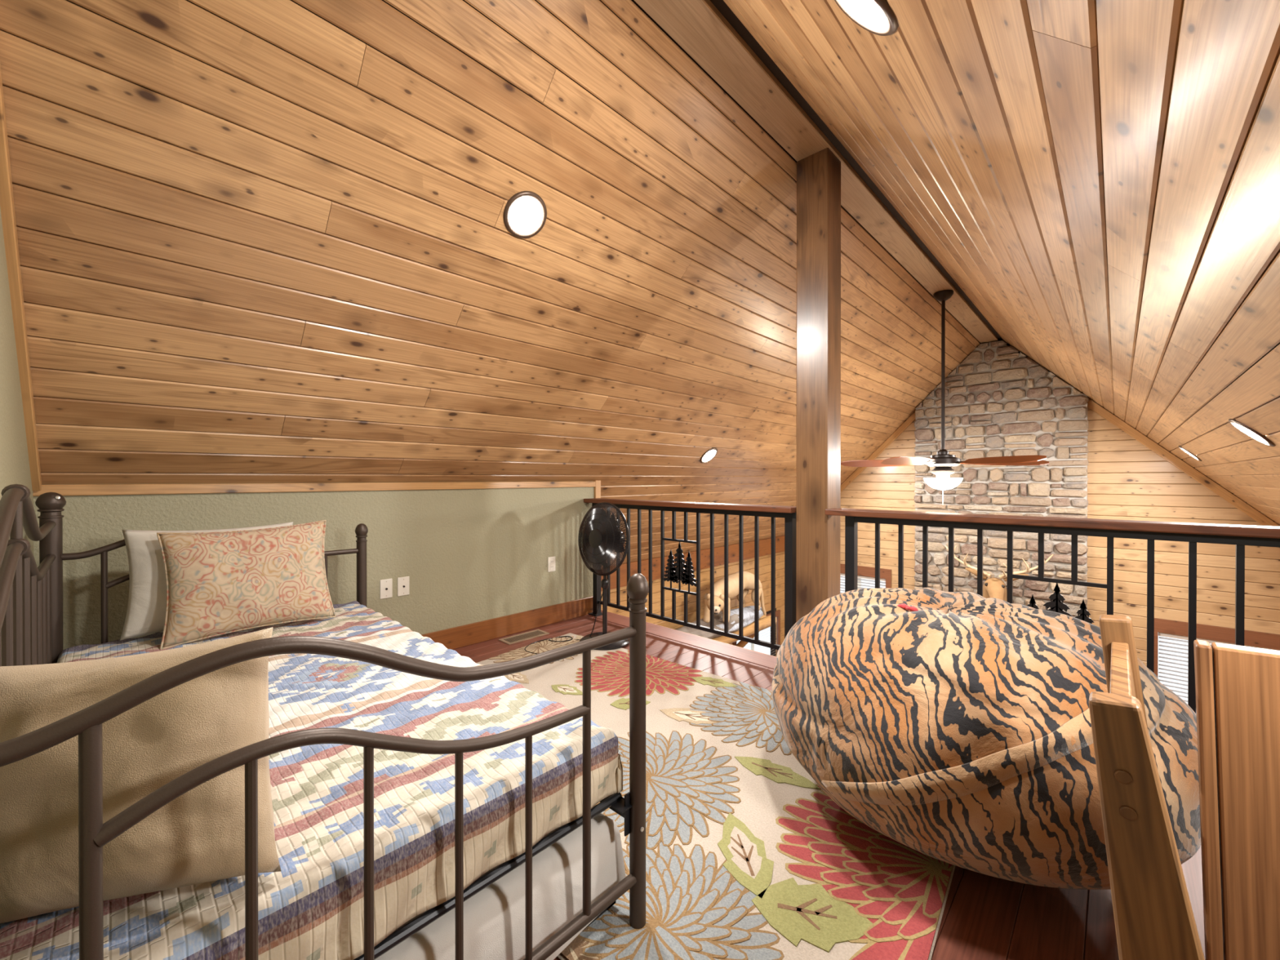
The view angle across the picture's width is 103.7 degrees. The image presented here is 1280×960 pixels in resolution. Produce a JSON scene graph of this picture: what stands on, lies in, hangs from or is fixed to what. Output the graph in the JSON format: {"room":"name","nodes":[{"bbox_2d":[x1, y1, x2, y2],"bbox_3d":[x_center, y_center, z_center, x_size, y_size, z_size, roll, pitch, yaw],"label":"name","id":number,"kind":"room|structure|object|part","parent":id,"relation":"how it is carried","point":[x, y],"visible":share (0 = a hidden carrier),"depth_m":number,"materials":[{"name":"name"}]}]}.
{"room":"loft bedroom","nodes":[
{"label":"loft bedroom","id":0,"kind":"room"},
{"bbox_2d":[0,208,33,555],"bbox_3d":[-1.049,-0.258,0.634,4.116,3.350,0.100,0,0,43],"label":"wall","id":1,"kind":"structure","parent":0,"point":[15,468],"depth_m":1.54,"materials":[{"name":"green paint"}]},
{"bbox_2d":[0,64,41,490],"bbox_3d":[-1.753,-0.881,1.383,1.854,1.854,0.022,0,0,43],"label":"trim","id":2,"kind":"structure","parent":1,"relation":"attached to","point":[6,198],"depth_m":1.57,"materials":[{"name":"brown wood"}]},
{"bbox_2d":[33,480,594,650],"bbox_3d":[-1.459,0.711,3.123,0.100,1.393,3.142,0,0,43],"label":"wall","id":3,"kind":"structure","parent":0,"point":[468,556],"depth_m":3.07,"materials":[{"name":"green paint"}]},
{"bbox_2d":[32,481,595,496],"bbox_3d":[-1.394,0.038,3.107,0.023,0.046,3.012,0,0,43],"label":"trim","id":4,"kind":"structure","parent":3,"relation":"attached to","point":[88,489],"depth_m":2.58,"materials":[{"name":"brown wood"}]},
{"bbox_2d":[379,578,392,599],"bbox_3d":[-1.507,0.647,2.989,0.014,0.114,0.070,0,0,43],"label":"wall plate","id":5,"kind":"object","parent":3,"relation":"attached to","point":[385,585],"visible":1,"depth_m":2.99,"materials":[{"name":"white plastic"}]},
{"bbox_2d":[397,576,409,596],"bbox_3d":[-1.438,0.648,3.062,0.014,0.114,0.070,0,0,43],"label":"wall plate","id":6,"kind":"object","parent":3,"relation":"attached to","point":[403,583],"visible":1,"depth_m":3.06,"materials":[{"name":"white plastic"}]},
{"bbox_2d":[421,595,592,649],"bbox_3d":[-1.405,1.038,3.101,0.021,0.139,2.982,0,0,43],"label":"baseboard","id":7,"kind":"structure","parent":3,"relation":"attached to","point":[458,637],"depth_m":3.59,"materials":[{"name":"brown wood"}]},
{"bbox_2d":[547,556,555,572],"bbox_3d":[-0.678,0.647,3.867,0.007,0.114,0.070,0,0,43],"label":"wall plate","id":8,"kind":"object","parent":3,"relation":"attached to","point":[551,560],"visible":1,"depth_m":3.86,"materials":[{"name":"white plastic"}]},
{"bbox_2d":[593,480,600,497],"bbox_3d":[-0.369,0.077,4.211,0.060,0.148,0.059,0,0,43],"label":"trim","id":9,"kind":"structure","parent":3,"relation":"attached to","point":[597,488],"depth_m":4.19,"materials":[{"name":"brown wood"}]},
{"bbox_2d":[0,0,981,567],"bbox_3d":[0.699,-0.432,4.821,3.098,3.098,8.582,0,0,43],"label":"ceiling","id":10,"kind":"structure","parent":0,"point":[259,241],"depth_m":2.13,"materials":[{"name":"brown wood"}]},
{"bbox_2d":[503,191,546,238],"bbox_3d":[-0.520,-1.200,2.280,0.208,0.153,0.152,0,0,-43],"label":"recessed light","id":11,"kind":"object","parent":10,"relation":"in","point":[525,214],"visible":1,"depth_m":2.27,"materials":[{"name":"white glass"}]},
{"bbox_2d":[700,447,717,463],"bbox_3d":[0.677,-0.242,4.953,0.208,0.153,0.152,0,0,-43],"label":"recessed light","id":12,"kind":"object","parent":10,"relation":"in","point":[710,454],"visible":1,"depth_m":4.95,"materials":[{"name":"white glass"}]},
{"bbox_2d":[600,551,784,656],"bbox_3d":[-0.324,2.397,5.783,0.119,2.900,8.610,0,0,43],"label":"wall","id":13,"kind":"structure","parent":0,"point":[765,561],"depth_m":6.99,"materials":[{"name":"brown wood"}]},
{"bbox_2d":[608,611,776,657],"bbox_3d":[1.107,1.290,2.915,5.900,0.355,0.025,0,0,43],"label":"trim","id":14,"kind":"structure","parent":13,"relation":"attached to","point":[608,611],"depth_m":3.54,"materials":[{"name":"brown wood"}]},
{"bbox_2d":[600,535,784,591],"bbox_3d":[0.811,1.083,6.837,0.070,0.259,5.310,0,0,43],"label":"trim","id":15,"kind":"structure","parent":13,"relation":"attached to","point":[765,544],"depth_m":6.88,"materials":[{"name":"brown wood"}]},
{"bbox_2d":[711,614,777,647],"bbox_3d":[1.044,2.307,6.807,0.530,0.579,2.300,0,0,43],"label":"ledge","id":16,"kind":"object","parent":13,"relation":"attached to","point":[764,621],"visible":0.2,"depth_m":7.01,"materials":[{"name":"brown wood"}]},
{"bbox_2d":[675,605,763,639],"bbox_3d":[1.125,1.901,6.804,0.497,0.224,2.073,0,0,43],"label":"rock base","id":17,"kind":"object","parent":16,"relation":"on","point":[748,611],"visible":0.44,"depth_m":6.59,"materials":[{"name":"grey stone"}]},
{"bbox_2d":[703,571,766,622],"bbox_3d":[1.218,1.623,6.777,0.448,0.696,1.604,0,0,35],"label":"lion","id":18,"kind":"object","parent":17,"relation":"on","point":[748,578],"visible":0.77,"depth_m":6.58},
{"bbox_2d":[732,609,780,654],"bbox_3d":[1.849,2.843,8.025,0.150,1.290,1.420,0,0,43],"label":"window","id":19,"kind":"structure","parent":13,"relation":"in","point":[778,611],"depth_m":8.45,"materials":[{"name":"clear glass"}]},
{"bbox_3d":[1.876,2.243,7.996,0.025,0.090,1.420,0,0,43],"label":"casing","id":20,"kind":"part","parent":19,"relation":"part of","materials":[{"name":"brown wood"}]},
{"bbox_3d":[2.339,2.886,8.487,0.025,1.200,0.075,0,0,43],"label":"casing","id":21,"kind":"part","parent":19,"relation":"part of","materials":[{"name":"brown wood"}]},
{"bbox_2d":[453,609,1205,959],"bbox_3d":[0.042,1.261,1.790,3.916,0.304,3.072,0,0,43],"label":"floor","id":22,"kind":"structure","parent":0,"point":[984,917],"depth_m":1.33,"materials":[{"name":"red wood"}]},
{"bbox_2d":[0,484,648,959],"bbox_3d":[-1.089,0.561,1.545,2.061,1.106,1.118,0,0,43],"label":"daybed","id":23,"kind":"object","parent":22,"relation":"on","point":[31,596],"visible":0.7,"depth_m":0.93,"materials":[{"name":"metal"}]},
{"bbox_3d":[-1.447,0.223,1.167,1.985,0.160,0.025,0,0,43],"label":"rail","id":24,"kind":"part","parent":23,"relation":"part of","materials":[{"name":"metal"}]},
{"bbox_3d":[-1.447,0.100,1.167,1.985,0.167,0.027,0,0,43],"label":"rail","id":25,"kind":"part","parent":23,"relation":"part of","materials":[{"name":"metal"}]},
{"bbox_3d":[-2.167,0.615,1.852,0.063,0.995,0.063,0,0,43],"label":"post","id":26,"kind":"part","parent":23,"relation":"part of","materials":[{"name":"metal"}]},
{"bbox_3d":[-1.817,0.438,2.220,0.022,0.163,0.750,0,0,43],"label":"arm rail","id":27,"kind":"part","parent":23,"relation":"part of","materials":[{"name":"metal"}]},
{"bbox_3d":[-1.806,0.297,2.231,0.025,0.165,1.049,0,0,43],"label":"arm rail","id":28,"kind":"part","parent":23,"relation":"part of","materials":[{"name":"metal"}]},
{"bbox_3d":[-0.367,0.302,0.864,0.025,0.165,1.049,0,0,43],"label":"arm rail","id":29,"kind":"part","parent":23,"relation":"part of","materials":[{"name":"metal"}]},
{"bbox_3d":[-0.377,0.443,0.854,0.022,0.163,0.750,0,0,43],"label":"arm rail","id":30,"kind":"part","parent":23,"relation":"part of","materials":[{"name":"metal"}]},
{"bbox_3d":[-1.446,0.704,2.613,0.053,0.811,0.053,0,0,43],"label":"post","id":31,"kind":"part","parent":23,"relation":"part of","materials":[{"name":"metal"}]},
{"bbox_3d":[-0.399,0.794,0.897,0.019,0.020,1.008,0,0,43],"label":"rail","id":32,"kind":"part","parent":23,"relation":"part of","materials":[{"name":"black metal"}]},
{"bbox_3d":[-0.366,0.979,0.867,0.025,0.029,1.048,0,0,43],"label":"arm rail","id":33,"kind":"part","parent":23,"relation":"part of","materials":[{"name":"metal"}]},
{"bbox_3d":[-0.749,0.817,1.905,1.985,0.046,0.041,0,0,43],"label":"rail","id":34,"kind":"part","parent":23,"relation":"part of","materials":[{"name":"black metal"}]},
{"bbox_3d":[-0.006,0.710,1.246,0.046,0.811,0.046,0,0,43],"label":"post","id":35,"kind":"part","parent":23,"relation":"part of","materials":[{"name":"metal"}]},
{"bbox_3d":[-1.098,0.711,1.559,1.865,0.159,0.945,0,0,43],"label":"mattress","id":36,"kind":"object","parent":23,"relation":"on","visible":0},
{"bbox_2d":[0,600,622,959],"bbox_3d":[-1.098,0.696,1.558,1.947,0.162,1.027,0,0,43],"label":"quilt","id":37,"kind":"object","parent":36,"relation":"on","point":[313,908],"visible":0.52,"depth_m":1.01,"materials":[{"name":"multicoloured fabric"}]},
{"bbox_2d":[0,626,281,923],"bbox_3d":[-0.791,0.445,0.769,0.463,0.408,0.201,0,0,-5],"label":"pillow","id":38,"kind":"object","parent":37,"relation":"on","point":[197,837],"visible":0.79,"depth_m":0.71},
{"bbox_2d":[120,521,293,640],"bbox_3d":[-1.776,0.400,2.101,0.552,0.415,0.153,0,0,-37],"label":"pillow","id":39,"kind":"object","parent":37,"relation":"on","point":[147,600],"visible":0.23,"depth_m":1.95,"materials":[{"name":"fabric"}]},
{"bbox_2d":[156,520,336,649],"bbox_3d":[-1.608,0.406,2.086,0.583,0.442,0.195,0,0,-39],"label":"paisley pillow","id":40,"kind":"object","parent":37,"relation":"on","point":[219,583],"visible":1,"depth_m":2.02,"materials":[{"name":"beige fabric"}]},
{"bbox_2d":[497,629,549,644],"bbox_3d":[-0.814,1.103,3.541,0.136,0.006,0.330,0,0,43],"label":"floor vent","id":41,"kind":"object","parent":22,"relation":"in","point":[537,633],"visible":1,"depth_m":3.54,"materials":[{"name":"metal"}]},
{"bbox_2d":[583,497,795,649],"bbox_3d":[0.248,0.628,3.526,1.819,0.948,0.144,0,0,43],"label":"railing","id":42,"kind":"object","parent":22,"relation":"on","point":[677,574],"visible":0.94,"depth_m":3.32,"materials":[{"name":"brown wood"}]},
{"bbox_3d":[-0.352,1.095,4.115,0.100,0.008,0.100,0,0,43],"label":"plate","id":43,"kind":"part","parent":42,"relation":"part of","materials":[{"name":"black metal"}]},
{"bbox_3d":[0.267,0.996,3.528,1.775,0.024,0.022,0,0,43],"label":"rail","id":44,"kind":"part","parent":42,"relation":"part of","materials":[{"name":"black metal"}]},
{"bbox_3d":[0.267,0.203,3.525,1.775,0.034,0.044,0,0,43],"label":"rail","id":45,"kind":"part","parent":42,"relation":"part of","materials":[{"name":"brown wood"}]},
{"bbox_2d":[475,632,955,959],"bbox_3d":[-0.088,1.101,2.172,2.460,0.018,1.676,0,0,40],"label":"area rug","id":46,"kind":"object","parent":22,"relation":"on","point":[748,857],"visible":0.57,"depth_m":1.50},
{"bbox_2d":[374,813,625,959],"bbox_3d":[-1.046,0.975,1.558,1.854,0.247,1.007,0,0,43],"label":"mattress","id":47,"kind":"object","parent":46,"relation":"on","point":[495,917],"visible":0.07,"depth_m":1.09,"materials":[{"name":"white fabric"}]},
{"bbox_3d":[-1.038,1.070,1.562,1.790,0.028,0.950,0,0,43],"label":"frame","id":48,"kind":"part","parent":47,"relation":"part of","materials":[{"name":"black metal"}]},
{"bbox_2d":[524,502,629,661],"bbox_3d":[-0.442,0.626,3.333,0.751,0.955,0.604,0,0,-1],"label":"floor fan","id":49,"kind":"object","parent":46,"relation":"on","point":[599,536],"depth_m":3.32,"materials":[{"name":"black plastic"}]},
{"bbox_3d":[-0.522,0.905,3.332,0.398,0.398,0.458,0,0,34],"label":"fan cord","id":50,"kind":"part","parent":49,"relation":"part of","materials":[{"name":"black plastic"}]},
{"bbox_3d":[-0.167,0.345,3.298,0.161,0.261,0.042,0,0,43],"label":"fan blade","id":51,"kind":"part","parent":49,"relation":"part of","materials":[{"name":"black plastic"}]},
{"bbox_2d":[771,587,1200,889],"bbox_3d":[1.002,0.744,1.639,1.162,0.709,1.028,0,0,43],"label":"bean bag","id":52,"kind":"object","parent":46,"relation":"on","point":[955,726],"visible":0.88,"depth_m":1.27,"materials":[{"name":"fabric"}]},
{"bbox_2d":[795,147,840,622],"bbox_3d":[1.023,-0.367,2.882,0.185,2.950,0.183,0,0,43],"label":"timber post","id":53,"kind":"object","parent":22,"relation":"on","point":[818,475],"visible":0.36,"depth_m":2.81,"materials":[{"name":"brown wood"}]},
{"bbox_2d":[825,507,1279,713],"bbox_3d":[1.735,0.633,2.114,1.900,0.948,0.144,0,0,43],"label":"railing","id":54,"kind":"object","parent":22,"relation":"on","point":[1241,535],"visible":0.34,"depth_m":2.05,"materials":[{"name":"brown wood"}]},
{"bbox_3d":[1.772,0.209,2.097,1.805,0.034,0.044,0,0,43],"label":"rail","id":55,"kind":"part","parent":54,"relation":"part of","materials":[{"name":"brown wood"}]},
{"bbox_2d":[1088,614,1204,959],"bbox_3d":[0.782,0.682,0.715,0.201,0.852,0.530,0,0,43],"label":"chair","id":56,"kind":"object","parent":22,"relation":"on","point":[1154,919],"visible":1,"depth_m":0.57,"materials":[{"name":"brown wood"}]},
{"bbox_3d":[0.919,0.681,0.916,0.058,0.852,0.050,-8,-6,43],"label":"post","id":57,"kind":"part","parent":56,"relation":"part of","materials":[{"name":"brown wood"}]},
{"bbox_2d":[1193,640,1279,959],"bbox_3d":[1.159,0.693,0.652,0.595,0.866,0.042,0,0,43],"label":"wooden cabinet","id":58,"kind":"object","parent":22,"relation":"on","point":[1237,687],"visible":1,"depth_m":0.81,"materials":[{"name":"brown wood"}]},
{"bbox_2d":[723,0,1279,524],"bbox_3d":[3.022,-0.425,2.616,3.102,3.102,8.582,0,0,43],"label":"ceiling","id":59,"kind":"structure","parent":0,"point":[1100,180],"depth_m":1.47,"materials":[{"name":"brown wood"}]},
{"bbox_2d":[834,0,898,35],"bbox_3d":[0.559,-1.188,1.257,0.208,0.153,0.152,0,0,-43],"label":"recessed light","id":60,"kind":"object","parent":59,"relation":"in","point":[877,17],"visible":1,"depth_m":1.28,"materials":[{"name":"white glass"}]},
{"bbox_2d":[1177,445,1201,461],"bbox_3d":[5.105,-0.249,4.667,0.208,0.153,0.152,0,0,-43],"label":"recessed light","id":61,"kind":"object","parent":59,"relation":"in","point":[1185,451],"visible":0.96,"depth_m":4.66,"materials":[{"name":"white glass"}]},
{"bbox_2d":[1228,418,1275,446],"bbox_3d":[3.074,-0.240,2.527,0.208,0.153,0.152,0,0,-43],"label":"recessed light","id":62,"kind":"object","parent":59,"relation":"in","point":[1244,428],"visible":0.99,"depth_m":2.52,"materials":[{"name":"white glass"}]},
{"bbox_2d":[840,340,1279,666],"bbox_3d":[4.794,0.853,6.799,5.900,6.020,0.119,0,0,43],"label":"wall","id":63,"kind":"structure","parent":0,"point":[1127,480],"depth_m":5.81,"materials":[{"name":"brown wood"}]},
{"bbox_2d":[634,0,999,343],"bbox_3d":[1.842,-1.836,3.730,0.193,0.030,8.380,0,0,43],"label":"beam","id":64,"kind":"structure","parent":63,"relation":"attached to","point":[698,27],"depth_m":2.49,"materials":[{"name":"brown wood"}]},
{"bbox_2d":[840,289,1048,489],"bbox_3d":[2.891,-0.792,4.948,1.814,2.065,1.870,0,0,43],"label":"ceiling fan","id":65,"kind":"object","parent":64,"relation":"hanging from","point":[943,460],"visible":1,"depth_m":4.82,"materials":[{"name":"brown wood"}]},
{"bbox_3d":[2.489,-0.175,5.303,0.746,0.072,0.169,0,0,43],"label":"blade","id":66,"kind":"part","parent":65,"relation":"part of","materials":[{"name":"brown wood"}]},
{"bbox_3d":[2.439,-0.172,4.587,0.745,0.072,0.158,0,0,-32],"label":"blade","id":67,"kind":"part","parent":65,"relation":"part of","materials":[{"name":"brown wood"}]},
{"bbox_3d":[2.959,0.040,4.912,0.330,0.115,0.330,0,0,43],"label":"lamp shade","id":68,"kind":"part","parent":65,"relation":"part of","materials":[{"name":"white glass"}]},
{"bbox_3d":[2.959,-1.015,4.908,0.032,1.510,0.031,0,0,43],"label":"down rod","id":69,"kind":"part","parent":65,"relation":"part of","materials":[{"name":"brown metal"}]},
{"bbox_3d":[3.107,-0.171,4.317,0.158,0.072,0.745,0,0,-14],"label":"blade","id":70,"kind":"part","parent":65,"relation":"part of","materials":[{"name":"brown wood"}]},
{"bbox_3d":[3.570,-0.174,4.869,0.745,0.072,0.158,0,0,4],"label":"blade","id":71,"kind":"part","parent":65,"relation":"part of","materials":[{"name":"brown wood"}]},
{"bbox_2d":[710,0,1003,340],"bbox_3d":[1.861,-1.984,3.711,0.420,0.263,8.582,0,0,43],"label":"trim","id":72,"kind":"structure","parent":63,"relation":"attached to","point":[720,5],"depth_m":2.63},
{"bbox_2d":[840,563,891,593],"bbox_3d":[3.472,2.223,8.012,1.010,1.730,0.150,0,0,43],"label":"window","id":73,"kind":"structure","parent":63,"relation":"in","point":[868,573],"depth_m":7.87,"materials":[{"name":"clear glass"}]},
{"bbox_3d":[3.477,1.534,8.014,0.850,0.048,0.055,0,0,43],"label":"head rail","id":74,"kind":"part","parent":73,"relation":"part of","materials":[{"name":"white plastic"}]},
{"bbox_3d":[3.446,1.433,7.981,1.010,0.150,0.025,0,0,43],"label":"casing","id":75,"kind":"part","parent":73,"relation":"part of","materials":[{"name":"brown wood"}]},
{"bbox_3d":[3.785,2.299,7.663,0.075,1.580,0.025,0,0,43],"label":"casing","id":76,"kind":"part","parent":73,"relation":"part of","materials":[{"name":"brown wood"}]},
{"bbox_2d":[840,412,915,492],"bbox_3d":[3.373,-0.017,8.048,2.107,2.107,0.020,0,0,43],"label":"trim","id":77,"kind":"structure","parent":63,"relation":"attached to","point":[901,428],"depth_m":7.70,"materials":[{"name":"brown wood"}]},
{"bbox_2d":[1087,398,1279,526],"bbox_3d":[6.131,0.030,5.432,2.077,2.077,0.020,0,0,43],"label":"trim","id":78,"kind":"structure","parent":63,"relation":"attached to","point":[1180,464],"depth_m":5.54,"materials":[{"name":"brown wood"}]},
{"bbox_2d":[1154,617,1279,702],"bbox_3d":[6.258,2.333,5.369,1.170,1.530,0.150,0,0,43],"label":"window","id":79,"kind":"structure","parent":63,"relation":"in","point":[1162,627],"depth_m":5.56,"materials":[{"name":"clear glass"}]},
{"bbox_3d":[5.835,2.407,5.719,0.075,1.380,0.025,0,0,43],"label":"casing","id":80,"kind":"part","parent":79,"relation":"part of","materials":[{"name":"brown wood"}]},
{"bbox_3d":[6.232,1.643,5.339,1.170,0.150,0.025,0,0,43],"label":"casing","id":81,"kind":"part","parent":79,"relation":"part of","materials":[{"name":"brown wood"}]},
{"bbox_3d":[6.263,1.744,5.372,1.010,0.048,0.055,0,0,43],"label":"head rail","id":82,"kind":"part","parent":79,"relation":"part of","materials":[{"name":"white plastic"}]},
{"bbox_3d":[1.859,3.905,3.718,6.100,0.100,8.610,0,0,43],"label":"floor","id":83,"kind":"structure","parent":0,"visible":0},
{"bbox_2d":[913,340,1088,617],"bbox_3d":[4.694,1.006,6.685,1.887,5.674,0.205,0,0,43],"label":"stone chimney","id":84,"kind":"object","parent":83,"relation":"on","point":[999,402],"visible":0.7,"depth_m":6.52,"materials":[{"name":"beige stone"}]},
{"bbox_2d":[945,545,1053,601],"bbox_3d":[4.509,1.298,6.369,0.631,0.869,0.946,0,0,-13],"label":"mount","id":85,"kind":"object","parent":84,"relation":"attached to","point":[995,588],"visible":0.68,"depth_m":6.23,"materials":[{"name":"fur"}]}
]}

